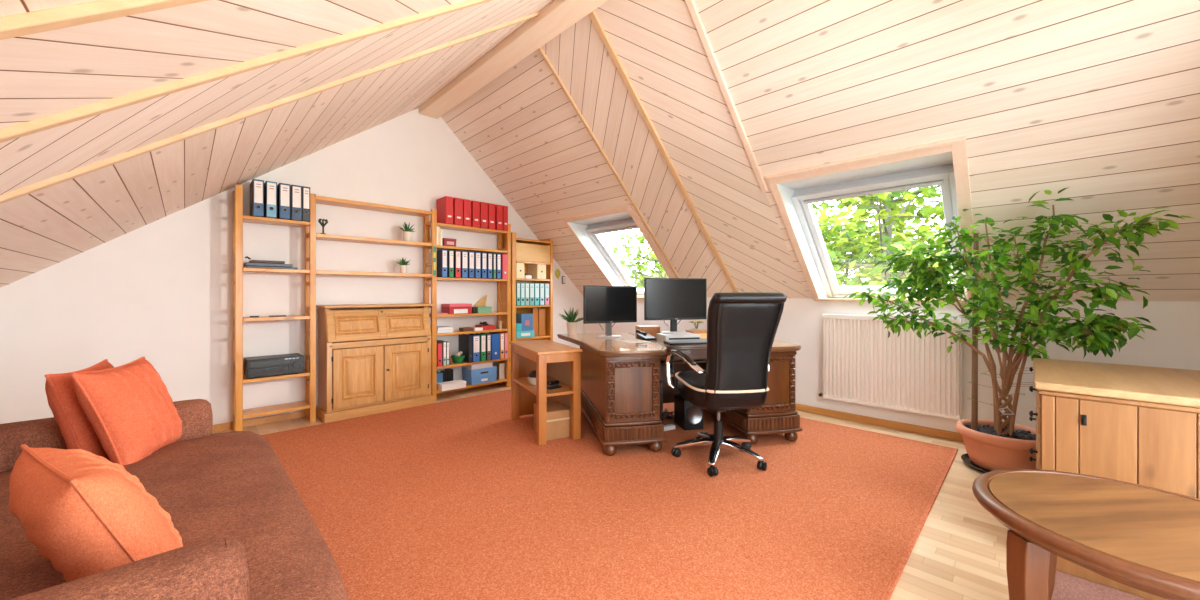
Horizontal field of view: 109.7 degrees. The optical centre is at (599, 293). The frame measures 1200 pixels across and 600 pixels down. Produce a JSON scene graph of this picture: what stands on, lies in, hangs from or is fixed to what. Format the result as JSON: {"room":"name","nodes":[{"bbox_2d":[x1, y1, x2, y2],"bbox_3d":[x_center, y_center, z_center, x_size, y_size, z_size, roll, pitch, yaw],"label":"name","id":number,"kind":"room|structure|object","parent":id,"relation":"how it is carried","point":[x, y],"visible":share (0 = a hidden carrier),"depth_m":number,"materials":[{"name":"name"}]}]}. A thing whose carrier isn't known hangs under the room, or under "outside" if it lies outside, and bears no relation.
{"room":"home office","nodes":[
{"label":"home office","id":0,"kind":"room"},
{"bbox_2d":[0,108,583,424],"bbox_3d":[-2.308,-0.521,4.811,5.550,3.443,0.200,0,0,-44],"label":"wall","id":1,"kind":"structure","parent":0,"point":[160,291],"depth_m":3.80,"materials":[{"name":"white paint"}]},
{"bbox_2d":[212,383,497,432],"bbox_3d":[-2.232,1.167,4.734,5.514,0.066,0.018,0,0,-44],"label":"baseboard","id":2,"kind":"structure","parent":1,"relation":"attached to","point":[298,414],"depth_m":3.90,"materials":[{"name":"brown wood"}]},
{"bbox_2d":[0,0,1199,301],"bbox_3d":[-0.241,-1.086,2.707,5.550,2.313,5.700,0,0,-44],"label":"ceiling","id":3,"kind":"structure","parent":0,"point":[1099,100],"depth_m":2.54,"materials":[{"name":"wood"}]},
{"bbox_2d":[0,0,207,39],"bbox_3d":[-0.654,-1.034,1.306,2.996,2.240,0.040,0,0,-44],"label":"trim","id":4,"kind":"structure","parent":3,"relation":"attached to","point":[16,25],"depth_m":0.87,"materials":[{"name":"brown wood"}]},
{"bbox_2d":[0,0,491,142],"bbox_3d":[-1.065,-1.034,1.723,2.996,2.240,0.036,0,0,-44],"label":"trim","id":5,"kind":"structure","parent":3,"relation":"attached to","point":[55,120],"depth_m":1.43,"materials":[{"name":"brown wood"}]},
{"bbox_2d":[0,11,539,203],"bbox_3d":[-1.524,-1.035,2.190,2.994,2.238,0.036,0,0,-44],"label":"trim","id":6,"kind":"structure","parent":3,"relation":"attached to","point":[29,189],"depth_m":1.95,"materials":[{"name":"brown wood"}]},
{"bbox_2d":[419,0,607,118],"bbox_3d":[-0.022,-2.130,2.922,0.215,0.110,5.696,0,0,-44],"label":"ridge beam","id":7,"kind":"structure","parent":3,"relation":"attached to","point":[557,16],"depth_m":3.62,"materials":[{"name":"brown wood"}]},
{"bbox_2d":[538,47,679,277],"bbox_3d":[0.290,-1.048,4.434,2.370,2.226,0.030,0,0,-44],"label":"trim","id":8,"kind":"structure","parent":3,"relation":"attached to","point":[540,49],"depth_m":4.17,"materials":[{"name":"brown wood"}]},
{"bbox_2d":[588,10,738,292],"bbox_3d":[0.745,-1.048,3.970,2.372,2.227,0.050,0,0,-44],"label":"trim","id":9,"kind":"structure","parent":3,"relation":"attached to","point":[592,15],"depth_m":3.72,"materials":[{"name":"brown wood"}]},
{"bbox_2d":[685,0,766,191],"bbox_3d":[0.908,-1.512,3.100,1.382,1.298,0.045,0,0,-44],"label":"trim","id":10,"kind":"structure","parent":3,"relation":"attached to","point":[691,6],"depth_m":3.10,"materials":[{"name":"brown wood"}]},
{"bbox_2d":[212,384,1009,599],"bbox_3d":[-0.241,1.260,2.707,5.950,0.120,6.100,0,0,-44],"label":"floor","id":11,"kind":"structure","parent":0,"point":[959,551],"depth_m":2.07,"materials":[{"name":"brown wood"}]},
{"bbox_2d":[233,184,510,430],"bbox_3d":[-2.190,0.128,4.577,2.690,2.145,0.240,0,0,-44],"label":"bookshelf","id":12,"kind":"object","parent":11,"relation":"on","point":[504,285],"visible":0.8,"depth_m":4.04,"materials":[{"name":"brown wood"}]},
{"bbox_2d":[250,179,263,216],"bbox_3d":[-3.035,-0.824,3.734,0.074,0.315,0.267,0,0,-44],"label":"binder","id":13,"kind":"object","parent":12,"relation":"on","point":[256,186],"visible":0.85,"depth_m":3.64,"materials":[{"name":"cardboard"}]},
{"bbox_2d":[264,181,276,217],"bbox_3d":[-2.971,-0.824,3.797,0.077,0.315,0.267,0,0,-44],"label":"binder","id":14,"kind":"object","parent":12,"relation":"on","point":[270,188],"visible":0.9,"depth_m":3.70,"materials":[{"name":"cardboard"}]},
{"bbox_2d":[244,266,297,268],"bbox_3d":[-2.966,-0.229,3.808,0.363,0.017,0.210,0,0,-44],"label":"laptop","id":15,"kind":"object","parent":12,"relation":"on","point":[245,266],"visible":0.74,"depth_m":3.73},
{"bbox_2d":[244,262,292,266],"bbox_3d":[-2.978,-0.253,3.796,0.328,0.026,0.210,0,0,-44],"label":"laptop","id":16,"kind":"object","parent":15,"relation":"on","point":[246,263],"visible":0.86,"depth_m":3.71,"materials":[{"name":"plastic"}]},
{"bbox_2d":[244,353,303,378],"bbox_3d":[-2.935,0.651,3.808,0.400,0.165,0.254,0,0,-44],"label":"recorder","id":17,"kind":"object","parent":12,"relation":"on","point":[270,365],"visible":1,"depth_m":3.73,"materials":[{"name":"black plastic"}]},
{"bbox_2d":[277,183,289,219],"bbox_3d":[-2.903,-0.824,3.864,0.080,0.315,0.267,0,0,-44],"label":"binder","id":18,"kind":"object","parent":12,"relation":"on","point":[283,190],"visible":0.87,"depth_m":3.77,"materials":[{"name":"cardboard"}]},
{"bbox_2d":[290,185,301,220],"bbox_3d":[-2.841,-0.824,3.924,0.078,0.315,0.267,0,0,-44],"label":"binder","id":19,"kind":"object","parent":12,"relation":"on","point":[295,190],"visible":0.84,"depth_m":3.83,"materials":[{"name":"cardboard"}]},
{"bbox_2d":[302,186,309,221],"bbox_3d":[-2.789,-0.824,3.975,0.060,0.315,0.267,0,0,-44],"label":"binder","id":20,"kind":"object","parent":12,"relation":"on","point":[305,190],"visible":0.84,"depth_m":3.88,"materials":[{"name":"cardboard"}]},
{"bbox_2d":[397,258,409,272],"bbox_3d":[-2.125,-0.310,4.566,0.150,0.182,0.163,0,0,-23],"label":"potted succulent","id":21,"kind":"object","parent":12,"relation":"on","point":[403,265],"visible":0.91,"depth_m":4.55,"materials":[{"name":"ceramic"}]},
{"bbox_2d":[398,222,414,240],"bbox_3d":[-2.122,-0.675,4.612,0.168,0.221,0.198,0,0,0],"label":"potted succulent","id":22,"kind":"object","parent":12,"relation":"on","point":[407,233],"visible":0.88,"depth_m":4.58,"materials":[{"name":"ceramic"}]},
{"bbox_2d":[437,342,441,366],"bbox_3d":[-1.894,0.692,4.855,0.050,0.262,0.267,0,0,-44],"label":"binder","id":23,"kind":"object","parent":12,"relation":"on","point":[439,345],"visible":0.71,"depth_m":4.76,"materials":[{"name":"red paper"}]},
{"bbox_2d":[437,340,445,365],"bbox_3d":[-1.855,0.686,4.893,0.036,0.275,0.267,0,0,-44],"label":"binder","id":24,"kind":"object","parent":12,"relation":"on","point":[439,341],"visible":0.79,"depth_m":4.80,"materials":[{"name":"white paper"}]},
{"bbox_2d":[437,249,446,276],"bbox_3d":[-1.855,-0.342,4.893,0.065,0.315,0.267,0,0,-44],"label":"binder","id":25,"kind":"object","parent":12,"relation":"on","point":[441,254],"visible":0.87,"depth_m":4.80,"materials":[{"name":"cardboard"}]},
{"bbox_2d":[436,196,452,223],"bbox_3d":[-1.813,-0.956,4.934,0.089,0.312,0.257,0,0,-44],"label":"magazine file","id":26,"kind":"object","parent":12,"relation":"on","point":[444,205],"visible":0.78,"depth_m":4.86,"materials":[{"name":"cardboard"}]},
{"bbox_2d":[437,326,453,332],"bbox_3d":[-1.843,0.419,4.912,0.195,0.064,0.210,0,0,-44],"label":"paper stack","id":27,"kind":"object","parent":12,"relation":"on","point":[440,329],"visible":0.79,"depth_m":4.85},
{"bbox_2d":[442,238,455,246],"bbox_3d":[-1.766,-0.592,4.923,0.148,0.091,0.106,0,0,-44],"label":"tin","id":28,"kind":"object","parent":12,"relation":"on","point":[445,241],"visible":0.79,"depth_m":4.87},
{"bbox_2d":[447,250,453,277],"bbox_3d":[-1.798,-0.342,4.949,0.060,0.315,0.267,0,0,-44],"label":"binder","id":29,"kind":"object","parent":12,"relation":"on","point":[450,253],"visible":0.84,"depth_m":4.86,"materials":[{"name":"cardboard"}]},
{"bbox_2d":[437,380,465,390],"bbox_3d":[-1.709,1.057,4.864,0.294,0.073,0.139,0,0,-44],"label":"flat box","id":30,"kind":"object","parent":12,"relation":"on","point":[456,384],"visible":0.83,"depth_m":4.81,"materials":[{"name":"cardboard"}]},
{"bbox_2d":[441,303,471,313],"bbox_3d":[-1.709,0.181,5.042,0.282,0.117,0.216,0,0,-44],"label":"storage box","id":31,"kind":"object","parent":12,"relation":"on","point":[460,308],"visible":0.95,"depth_m":4.96,"materials":[{"name":"cardboard"}]},
{"bbox_2d":[452,198,462,225],"bbox_3d":[-1.733,-0.956,5.013,0.099,0.312,0.257,0,0,-44],"label":"magazine file","id":32,"kind":"object","parent":12,"relation":"on","point":[457,202],"visible":0.53,"depth_m":4.91,"materials":[{"name":"cardboard"}]},
{"bbox_2d":[454,250,460,277],"bbox_3d":[-1.740,-0.342,5.006,0.068,0.315,0.267,0,0,-44],"label":"binder","id":33,"kind":"object","parent":12,"relation":"on","point":[457,254],"visible":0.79,"depth_m":4.91,"materials":[{"name":"cardboard"}]},
{"bbox_2d":[451,351,465,362],"bbox_3d":[-1.684,0.758,5.018,0.168,0.131,0.168,0,0,-44],"label":"bowl","id":34,"kind":"object","parent":12,"relation":"on","point":[457,358],"visible":1,"depth_m":4.97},
{"bbox_2d":[461,251,467,277],"bbox_3d":[-1.680,-0.342,5.065,0.076,0.315,0.267,0,0,-44],"label":"binder","id":35,"kind":"object","parent":12,"relation":"on","point":[464,254],"visible":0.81,"depth_m":4.97,"materials":[{"name":"cardboard"}]},
{"bbox_2d":[459,334,471,362],"bbox_3d":[-1.629,0.662,5.115,0.044,0.322,0.267,0,0,-44],"label":"binder","id":36,"kind":"object","parent":12,"relation":"on","point":[465,341],"visible":0.91,"depth_m":5.05,"materials":[{"name":"black paper"}]},
{"bbox_2d":[462,199,470,226],"bbox_3d":[-1.655,-0.956,5.089,0.095,0.312,0.257,0,0,-44],"label":"magazine file","id":37,"kind":"object","parent":12,"relation":"on","point":[466,203],"visible":0.44,"depth_m":4.99,"materials":[{"name":"cardboard"}]},
{"bbox_2d":[468,251,473,277],"bbox_3d":[-1.619,-0.342,5.125,0.071,0.315,0.267,0,0,-44],"label":"binder","id":38,"kind":"object","parent":12,"relation":"on","point":[470,254],"visible":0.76,"depth_m":5.02,"materials":[{"name":"cardboard"}]},
{"bbox_2d":[465,334,479,361],"bbox_3d":[-1.575,0.662,5.168,0.091,0.322,0.267,0,0,-44],"label":"binder","id":39,"kind":"object","parent":12,"relation":"on","point":[475,338],"visible":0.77,"depth_m":5.07,"materials":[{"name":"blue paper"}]},
{"bbox_2d":[471,201,479,227],"bbox_3d":[-1.575,-0.956,5.168,0.091,0.312,0.257,0,0,-44],"label":"binder","id":40,"kind":"object","parent":12,"relation":"on","point":[475,205],"visible":0.5,"depth_m":5.07,"materials":[{"name":"cardboard"}]},
{"bbox_2d":[474,252,480,277],"bbox_3d":[-1.559,-0.342,5.184,0.072,0.315,0.267,0,0,-44],"label":"binder","id":41,"kind":"object","parent":12,"relation":"on","point":[477,255],"visible":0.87,"depth_m":5.08,"materials":[{"name":"cardboard"}]},
{"bbox_2d":[462,374,496,384],"bbox_3d":[-1.495,1.048,5.244,0.337,0.092,0.244,0,0,-44],"label":"file box","id":42,"kind":"object","parent":12,"relation":"on","point":[492,377],"visible":0.77,"depth_m":5.14,"materials":[{"name":"cardboard"}]},
{"bbox_2d":[462,366,496,376],"bbox_3d":[-1.495,0.956,5.244,0.345,0.088,0.244,0,0,-44],"label":"file box","id":43,"kind":"object","parent":42,"relation":"on","point":[490,370],"visible":0.86,"depth_m":5.14,"materials":[{"name":"cardboard"}]},
{"bbox_2d":[462,362,492,369],"bbox_3d":[-1.516,0.883,5.225,0.284,0.055,0.240,0,0,-44],"label":"file box","id":44,"kind":"object","parent":43,"relation":"on","point":[489,364],"visible":0.71,"depth_m":5.13,"materials":[{"name":"cardboard"}]},
{"bbox_2d":[475,333,485,360],"bbox_3d":[-1.509,0.662,5.233,0.068,0.322,0.267,0,0,-44],"label":"binder","id":45,"kind":"object","parent":12,"relation":"on","point":[482,336],"visible":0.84,"depth_m":5.14,"materials":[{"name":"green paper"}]},
{"bbox_2d":[479,202,487,228],"bbox_3d":[-1.499,-0.956,5.243,0.095,0.312,0.257,0,0,-44],"label":"magazine file","id":46,"kind":"object","parent":12,"relation":"on","point":[483,206],"visible":0.51,"depth_m":5.14,"materials":[{"name":"cardboard"}]},
{"bbox_2d":[481,252,486,277],"bbox_3d":[-1.499,-0.342,5.243,0.067,0.315,0.267,0,0,-44],"label":"binder","id":47,"kind":"object","parent":12,"relation":"on","point":[483,255],"visible":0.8,"depth_m":5.14,"materials":[{"name":"cardboard"}]},
{"bbox_2d":[479,333,490,360],"bbox_3d":[-1.456,0.662,5.285,0.055,0.322,0.267,0,0,-44],"label":"binder","id":48,"kind":"object","parent":12,"relation":"on","point":[488,336],"visible":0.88,"depth_m":5.19,"materials":[{"name":"white paper"}]},
{"bbox_2d":[485,253,491,278],"bbox_3d":[-1.443,-0.342,5.298,0.062,0.315,0.267,0,0,-44],"label":"binder","id":49,"kind":"object","parent":12,"relation":"on","point":[489,255],"visible":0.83,"depth_m":5.20,"materials":[{"name":"cardboard"}]},
{"bbox_2d":[487,203,494,228],"bbox_3d":[-1.424,-0.956,5.317,0.091,0.312,0.257,0,0,-44],"label":"magazine file","id":50,"kind":"object","parent":12,"relation":"on","point":[491,207],"visible":0.52,"depth_m":5.22,"materials":[{"name":"cardboard"}]},
{"bbox_2d":[486,332,499,359],"bbox_3d":[-1.389,0.662,5.351,0.119,0.322,0.267,0,0,-44],"label":"binder","id":51,"kind":"object","parent":12,"relation":"on","point":[495,337],"visible":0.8,"depth_m":5.26,"materials":[{"name":"blue paper"}]},
{"bbox_2d":[492,332,503,358],"bbox_3d":[-1.322,0.662,5.417,0.054,0.322,0.267,0,0,-44],"label":"binder","id":52,"kind":"object","parent":12,"relation":"on","point":[501,334],"visible":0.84,"depth_m":5.33,"materials":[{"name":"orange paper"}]},
{"bbox_2d":[494,205,502,229],"bbox_3d":[-1.346,-0.956,5.393,0.085,0.312,0.257,0,0,-44],"label":"magazine file","id":53,"kind":"object","parent":12,"relation":"on","point":[498,208],"visible":0.52,"depth_m":5.30,"materials":[{"name":"cardboard"}]},
{"bbox_2d":[496,254,500,278],"bbox_3d":[-1.356,-0.342,5.383,0.057,0.315,0.267,0,0,-44],"label":"binder","id":54,"kind":"object","parent":12,"relation":"on","point":[498,256],"visible":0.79,"depth_m":5.28,"materials":[{"name":"cardboard"}]},
{"bbox_2d":[501,254,507,278],"bbox_3d":[-1.292,-0.342,5.446,0.080,0.315,0.267,0,0,-44],"label":"binder","id":55,"kind":"object","parent":12,"relation":"on","point":[504,257],"visible":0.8,"depth_m":5.35,"materials":[{"name":"cardboard"}]},
{"bbox_2d":[503,206,507,230],"bbox_3d":[-1.285,-0.956,5.453,0.066,0.312,0.257,0,0,-44],"label":"magazine file","id":56,"kind":"object","parent":12,"relation":"on","point":[505,208],"visible":0.48,"depth_m":5.36,"materials":[{"name":"cardboard"}]},
{"bbox_2d":[316,303,433,422],"bbox_3d":[-2.288,0.656,4.363,1.024,1.088,0.418,0,0,-44],"label":"base cabinet","id":57,"kind":"object","parent":11,"relation":"on","point":[373,358],"visible":0.99,"depth_m":4.19,"materials":[{"name":"brown wood"}]},
{"bbox_2d":[502,232,552,383],"bbox_3d":[-0.975,0.205,5.763,0.663,1.990,0.252,0,0,-44],"label":"tall cabinet","id":58,"kind":"object","parent":11,"relation":"on","point":[527,251],"visible":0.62,"depth_m":5.71,"materials":[{"name":"brown wood"}]},
{"bbox_2d":[516,263,524,277],"bbox_3d":[-1.116,-0.299,5.610,0.126,0.200,0.222,0,0,-44],"label":"magazine file","id":59,"kind":"object","parent":58,"relation":"on","point":[520,267],"visible":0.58,"depth_m":5.53,"materials":[{"name":"beige cardboard"}]},
{"bbox_2d":[520,283,524,305],"bbox_3d":[-1.092,0.009,5.635,0.066,0.300,0.230,0,0,-44],"label":"binder","id":60,"kind":"object","parent":58,"relation":"on","point":[522,285],"visible":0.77,"depth_m":5.55,"materials":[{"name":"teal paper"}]},
{"bbox_2d":[516,330,533,338],"bbox_3d":[-1.062,0.541,5.666,0.283,0.092,0.228,0,0,-44],"label":"file box","id":61,"kind":"object","parent":58,"relation":"on","point":[528,333],"visible":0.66,"depth_m":5.58,"materials":[{"name":"cardboard"}]},
{"bbox_2d":[516,313,532,330],"bbox_3d":[-1.032,0.381,5.699,0.185,0.222,0.184,0,0,-44],"label":"file box","id":62,"kind":"object","parent":61,"relation":"on","point":[526,319],"visible":0.79,"depth_m":5.63,"materials":[{"name":"cardboard"}]},
{"bbox_2d":[529,283,533,304],"bbox_3d":[-0.988,0.009,5.738,0.075,0.300,0.230,0,0,-44],"label":"binder","id":63,"kind":"object","parent":58,"relation":"on","point":[531,285],"visible":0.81,"depth_m":5.65,"materials":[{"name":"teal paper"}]},
{"bbox_2d":[534,283,538,304],"bbox_3d":[-0.929,0.009,5.795,0.076,0.300,0.230,0,0,-44],"label":"binder","id":64,"kind":"object","parent":58,"relation":"on","point":[536,285],"visible":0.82,"depth_m":5.71,"materials":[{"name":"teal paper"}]},
{"bbox_2d":[528,264,545,278],"bbox_3d":[-0.871,-0.299,5.851,0.148,0.200,0.222,0,0,-44],"label":"magazine file","id":65,"kind":"object","parent":58,"relation":"on","point":[538,271],"visible":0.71,"depth_m":5.78,"materials":[{"name":"beige cardboard"}]},
{"bbox_2d":[532,308,545,336],"bbox_3d":[-0.849,0.392,5.835,0.035,0.390,0.232,0,0,40],"label":"binder","id":66,"kind":"object","parent":58,"relation":"on","point":[539,315],"visible":0.98,"depth_m":5.84,"materials":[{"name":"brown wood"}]},
{"bbox_2d":[539,283,543,304],"bbox_3d":[-0.868,0.009,5.855,0.074,0.300,0.230,0,0,-44],"label":"binder","id":67,"kind":"object","parent":58,"relation":"on","point":[541,285],"visible":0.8,"depth_m":5.77,"materials":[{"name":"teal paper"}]},
{"bbox_2d":[544,283,548,304],"bbox_3d":[-0.807,0.009,5.915,0.076,0.300,0.230,0,0,-44],"label":"binder","id":68,"kind":"object","parent":58,"relation":"on","point":[546,285],"visible":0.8,"depth_m":5.83,"materials":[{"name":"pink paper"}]},
{"bbox_2d":[262,389,957,599],"bbox_3d":[-0.519,1.174,2.935,5.072,0.052,4.145,0,0,-44],"label":"carpet","id":69,"kind":"object","parent":11,"relation":"on","point":[456,499],"depth_m":2.34,"materials":[{"name":"carpet"}]},
{"bbox_2d":[0,399,347,599],"bbox_3d":[-1.770,0.759,1.303,1.360,0.859,2.100,0,0,-44],"label":"sofa","id":70,"kind":"object","parent":69,"relation":"on","point":[246,532],"visible":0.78,"depth_m":1.30,"materials":[{"name":"brown fabric"}]},
{"bbox_2d":[44,359,113,457],"bbox_3d":[-2.348,0.566,1.982,0.209,0.464,0.478,0,0,-29],"label":"cushion","id":71,"kind":"object","parent":70,"relation":"on","point":[77,431],"visible":0.37,"depth_m":1.80,"materials":[{"name":"orange fabric"}]},
{"bbox_2d":[9,444,182,581],"bbox_3d":[-1.325,0.625,1.126,0.464,0.429,0.274,0,0,28],"label":"cushion","id":72,"kind":"object","parent":70,"relation":"on","point":[84,513],"visible":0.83,"depth_m":1.00,"materials":[{"name":"fabric"}]},
{"bbox_2d":[70,357,181,465],"bbox_3d":[-2.153,0.546,1.962,0.241,0.452,0.478,0,0,-22],"label":"cushion","id":73,"kind":"object","parent":70,"relation":"on","point":[132,413],"visible":0.91,"depth_m":1.84,"materials":[{"name":"orange fabric"}]},
{"bbox_2d":[509,339,581,445],"bbox_3d":[-0.505,0.822,3.731,0.383,0.733,0.846,0,0,-27],"label":"side table","id":74,"kind":"object","parent":69,"relation":"on","point":[551,360],"visible":0.95,"depth_m":3.56,"materials":[{"name":"brown wood"}]},
{"bbox_2d":[527,370,535,384],"bbox_3d":[-0.555,0.730,3.689,0.170,0.120,0.170,0,0,-44],"label":"bowl","id":75,"kind":"object","parent":74,"relation":"on","point":[531,378],"visible":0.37,"depth_m":3.63,"materials":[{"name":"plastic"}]},
{"bbox_2d":[513,375,570,394],"bbox_3d":[-0.501,0.802,3.733,0.355,0.023,0.682,0,0,-27],"label":"shelf","id":76,"kind":"object","parent":74,"relation":"attached to","point":[522,381],"depth_m":3.67,"materials":[{"name":"brown wood"}]},
{"bbox_2d":[533,401,570,440],"bbox_3d":[-0.410,1.073,3.582,0.224,0.230,0.301,0,0,-27],"label":"cardboard box","id":77,"kind":"object","parent":69,"relation":"on","point":[558,414],"visible":0.68,"depth_m":3.46,"materials":[{"name":"cardboard"}]},
{"bbox_2d":[660,380,662,422],"bbox_3d":[0.448,0.988,3.943,0.180,0.400,0.351,0,0,-11],"label":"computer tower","id":78,"kind":"object","parent":69,"relation":"on","point":[661,381],"visible":0.14,"depth_m":3.79,"materials":[{"name":"black plastic"}]},
{"bbox_2d":[557,332,801,455],"bbox_3d":[0.620,0.803,3.871,1.878,0.770,1.420,0,0,-11],"label":"desk","id":79,"kind":"object","parent":69,"relation":"on","point":[620,380],"visible":0.73,"depth_m":3.31,"materials":[{"name":"brown wood"}]},
{"bbox_2d":[559,307,582,334],"bbox_3d":[-0.276,0.276,4.337,0.299,0.282,0.270,0,0,-44],"label":"potted succulent","id":80,"kind":"object","parent":79,"relation":"on","point":[572,323],"visible":0.98,"depth_m":4.30,"materials":[{"name":"green plant"}]},
{"bbox_2d":[566,322,577,334],"bbox_3d":[-0.287,0.354,4.330,0.115,0.125,0.115,0,0,-44],"label":"pot","id":81,"kind":"object","parent":80,"relation":"attached to","point":[571,326],"depth_m":4.29,"materials":[{"name":"white ceramic"}]},
{"bbox_2d":[583,286,636,337],"bbox_3d":[0.088,0.173,4.058,0.560,0.490,0.192,0,0,-25],"label":"monitor","id":82,"kind":"object","parent":79,"relation":"on","point":[608,305],"visible":1,"depth_m":4.01,"materials":[{"name":"black plastic"}]},
{"bbox_2d":[636,330,656,340],"bbox_3d":[0.417,0.374,3.839,0.132,0.087,0.160,0,0,-24],"label":"desk telephone","id":83,"kind":"object","parent":79,"relation":"on","point":[645,336],"visible":1,"depth_m":3.80,"materials":[{"name":"black plastic"}]},
{"bbox_2d":[635,325,659,336],"bbox_3d":[0.460,0.366,4.083,0.200,0.104,0.160,0,0,-11],"label":"organizer box","id":84,"kind":"object","parent":79,"relation":"on","point":[652,330],"visible":0.71,"depth_m":4.01,"materials":[{"name":"brown wood"}]},
{"bbox_2d":[656,332,699,341],"bbox_3d":[0.695,0.389,3.765,0.330,0.058,0.222,0,0,-14],"label":"monitor riser","id":85,"kind":"object","parent":79,"relation":"on","point":[660,336],"visible":0.7,"depth_m":3.68,"materials":[{"name":"white paint"}]},
{"bbox_2d":[644,278,706,333],"bbox_3d":[0.675,0.111,3.839,0.605,0.496,0.192,0,0,-15],"label":"monitor","id":86,"kind":"object","parent":85,"relation":"on","point":[672,299],"visible":1,"depth_m":3.79,"materials":[{"name":"black plastic"}]},
{"bbox_2d":[660,359,706,363],"bbox_3d":[0.716,0.580,3.727,0.680,0.018,0.340,0,0,-11],"label":"keyboard tray","id":87,"kind":"object","parent":79,"relation":"on","point":[701,360],"depth_m":3.57,"materials":[{"name":"brown wood"}]},
{"bbox_2d":[664,339,706,344],"bbox_3d":[0.763,0.404,3.532,0.440,0.028,0.140,0,0,-13],"label":"keyboard","id":88,"kind":"object","parent":79,"relation":"on","point":[685,341],"visible":0.84,"depth_m":3.48,"materials":[{"name":"black plastic"}]},
{"bbox_2d":[685,329,706,338],"bbox_3d":[1.027,0.383,4.005,0.384,0.069,0.204,0,0,-11],"label":"drawer box","id":89,"kind":"object","parent":79,"relation":"on","point":[703,332],"visible":0.19,"depth_m":3.89,"materials":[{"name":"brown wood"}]},
{"bbox_2d":[674,394,702,429],"bbox_3d":[0.796,1.058,3.788,0.180,0.260,0.253,0,0,-11],"label":"subwoofer","id":90,"kind":"object","parent":69,"relation":"on","point":[687,416],"visible":0.91,"depth_m":3.68,"materials":[{"name":"black plastic"}]},
{"bbox_2d":[666,292,786,476],"bbox_3d":[0.864,0.591,2.958,0.669,1.195,0.852,0,0,-8],"label":"office chair","id":91,"kind":"object","parent":69,"relation":"on","point":[742,327],"visible":1,"depth_m":2.68,"materials":[{"name":"black leather"}]},
{"bbox_2d":[843,187,1194,472],"bbox_3d":[2.538,0.285,2.841,1.578,1.827,0.808,0,0,38],"label":"potted plant","id":92,"kind":"object","parent":11,"relation":"on","point":[996,444],"visible":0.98,"depth_m":2.73,"materials":[{"name":"plant"}]},
{"bbox_2d":[1051,570,1147,599],"bbox_3d":[1.798,1.196,1.237,1.060,0.008,0.685,0,0,-44],"label":"floor mat","id":93,"kind":"object","parent":11,"relation":"on","point":[1067,586],"visible":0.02,"depth_m":1.69,"materials":[{"name":"carpet"}]},
{"bbox_2d":[972,469,1199,599],"bbox_3d":[1.613,0.930,1.248,0.770,0.522,0.770,0,0,-4],"label":"coffee table","id":94,"kind":"object","parent":93,"relation":"on","point":[1143,538],"visible":1,"depth_m":1.25,"materials":[{"name":"wood"}]},
{"bbox_2d":[1029,358,1199,599],"bbox_3d":[2.484,0.795,2.004,1.008,0.810,0.628,0,0,-44],"label":"cabinet","id":95,"kind":"object","parent":11,"relation":"on","point":[1140,425],"visible":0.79,"depth_m":1.74,"materials":[{"name":"beige wood"}]},
{"bbox_2d":[584,298,1199,431],"bbox_3d":[1.817,0.625,4.729,0.220,1.149,6.100,0,0,-44],"label":"wall","id":96,"kind":"structure","parent":0,"point":[1175,343],"depth_m":3.34,"materials":[{"name":"white paint"}]},
{"bbox_2d":[795,403,963,441],"bbox_3d":[1.732,1.167,4.645,0.018,0.066,5.700,0,0,-44],"label":"baseboard","id":97,"kind":"structure","parent":96,"relation":"attached to","point":[956,436],"depth_m":3.80,"materials":[{"name":"brown wood"}]},
{"bbox_2d":[818,314,961,419],"bbox_3d":[2.530,0.609,3.772,0.101,0.822,1.067,0,0,-44],"label":"radiator","id":98,"kind":"object","parent":96,"relation":"attached to","point":[908,372],"visible":0.8,"depth_m":3.70,"materials":[{"name":"metal"}]},
{"bbox_2d":[824,314,960,319],"bbox_3d":[2.543,0.203,3.752,0.063,0.010,1.010,0,0,-44],"label":"grille","id":99,"kind":"object","parent":98,"relation":"attached to","point":[842,316],"depth_m":3.88,"materials":[{"name":"metal"}]},
{"bbox_2d":[955,419,1035,470],"bbox_3d":[2.744,1.049,2.871,0.504,0.258,0.504,0,0,-44],"label":"pot","id":100,"kind":"object","parent":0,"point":[989,446],"depth_m":2.80,"materials":[{"name":"ceramic"}]},
{"bbox_3d":[-0.241,-1.116,2.707,6.343,2.671,6.100,0,0,-44],"label":"roof","id":101,"kind":"structure","parent":0,"visible":0},
{"bbox_2d":[560,204,675,298],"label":"window","id":102,"kind":"structure","parent":101,"relation":"attached to","point":[587,228],"depth_m":5.46,"materials":[{"name":"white wood"}]},
{"bbox_2d":[764,136,979,301],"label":"window","id":103,"kind":"structure","parent":101,"relation":"attached to","point":[944,163],"depth_m":3.29,"materials":[{"name":"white wood"}]},
{"label":"outside","id":104,"kind":"structure","parent":0,"visible":0},
{"bbox_3d":[0.126,4.250,14.142,100.000,0.300,100.000,0,0,-44],"label":"lawn","id":105,"kind":"structure","parent":104,"visible":0},
{"bbox_2d":[611,230,668,287],"bbox_3d":[2.042,0.220,12.960,5.347,7.787,5.608,0,0,31],"label":"tree","id":106,"kind":"object","parent":105,"relation":"on","point":[642,268],"visible":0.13,"depth_m":12.73,"materials":[{"name":"green plant"}]},
{"bbox_2d":[627,250,666,287],"bbox_3d":[3.448,0.809,21.549,7.440,6.599,6.739,0,0,-44],"label":"tree","id":107,"kind":"object","parent":105,"relation":"on","point":[663,273],"visible":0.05,"depth_m":20.41,"materials":[{"name":"green plant"}]},
{"bbox_2d":[814,199,936,285],"bbox_3d":[8.819,0.295,14.985,6.615,7.630,6.201,0,0,0],"label":"tree","id":108,"kind":"object","parent":105,"relation":"on","point":[857,279],"visible":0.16,"depth_m":13.80,"materials":[{"name":"green plant"}]},
{"bbox_2d":[811,185,952,285],"bbox_3d":[5.817,-0.261,7.957,7.011,8.736,6.252,0,0,-29],"label":"tree","id":109,"kind":"object","parent":105,"relation":"on","point":[890,213],"visible":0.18,"depth_m":7.58,"materials":[{"name":"green plant"}]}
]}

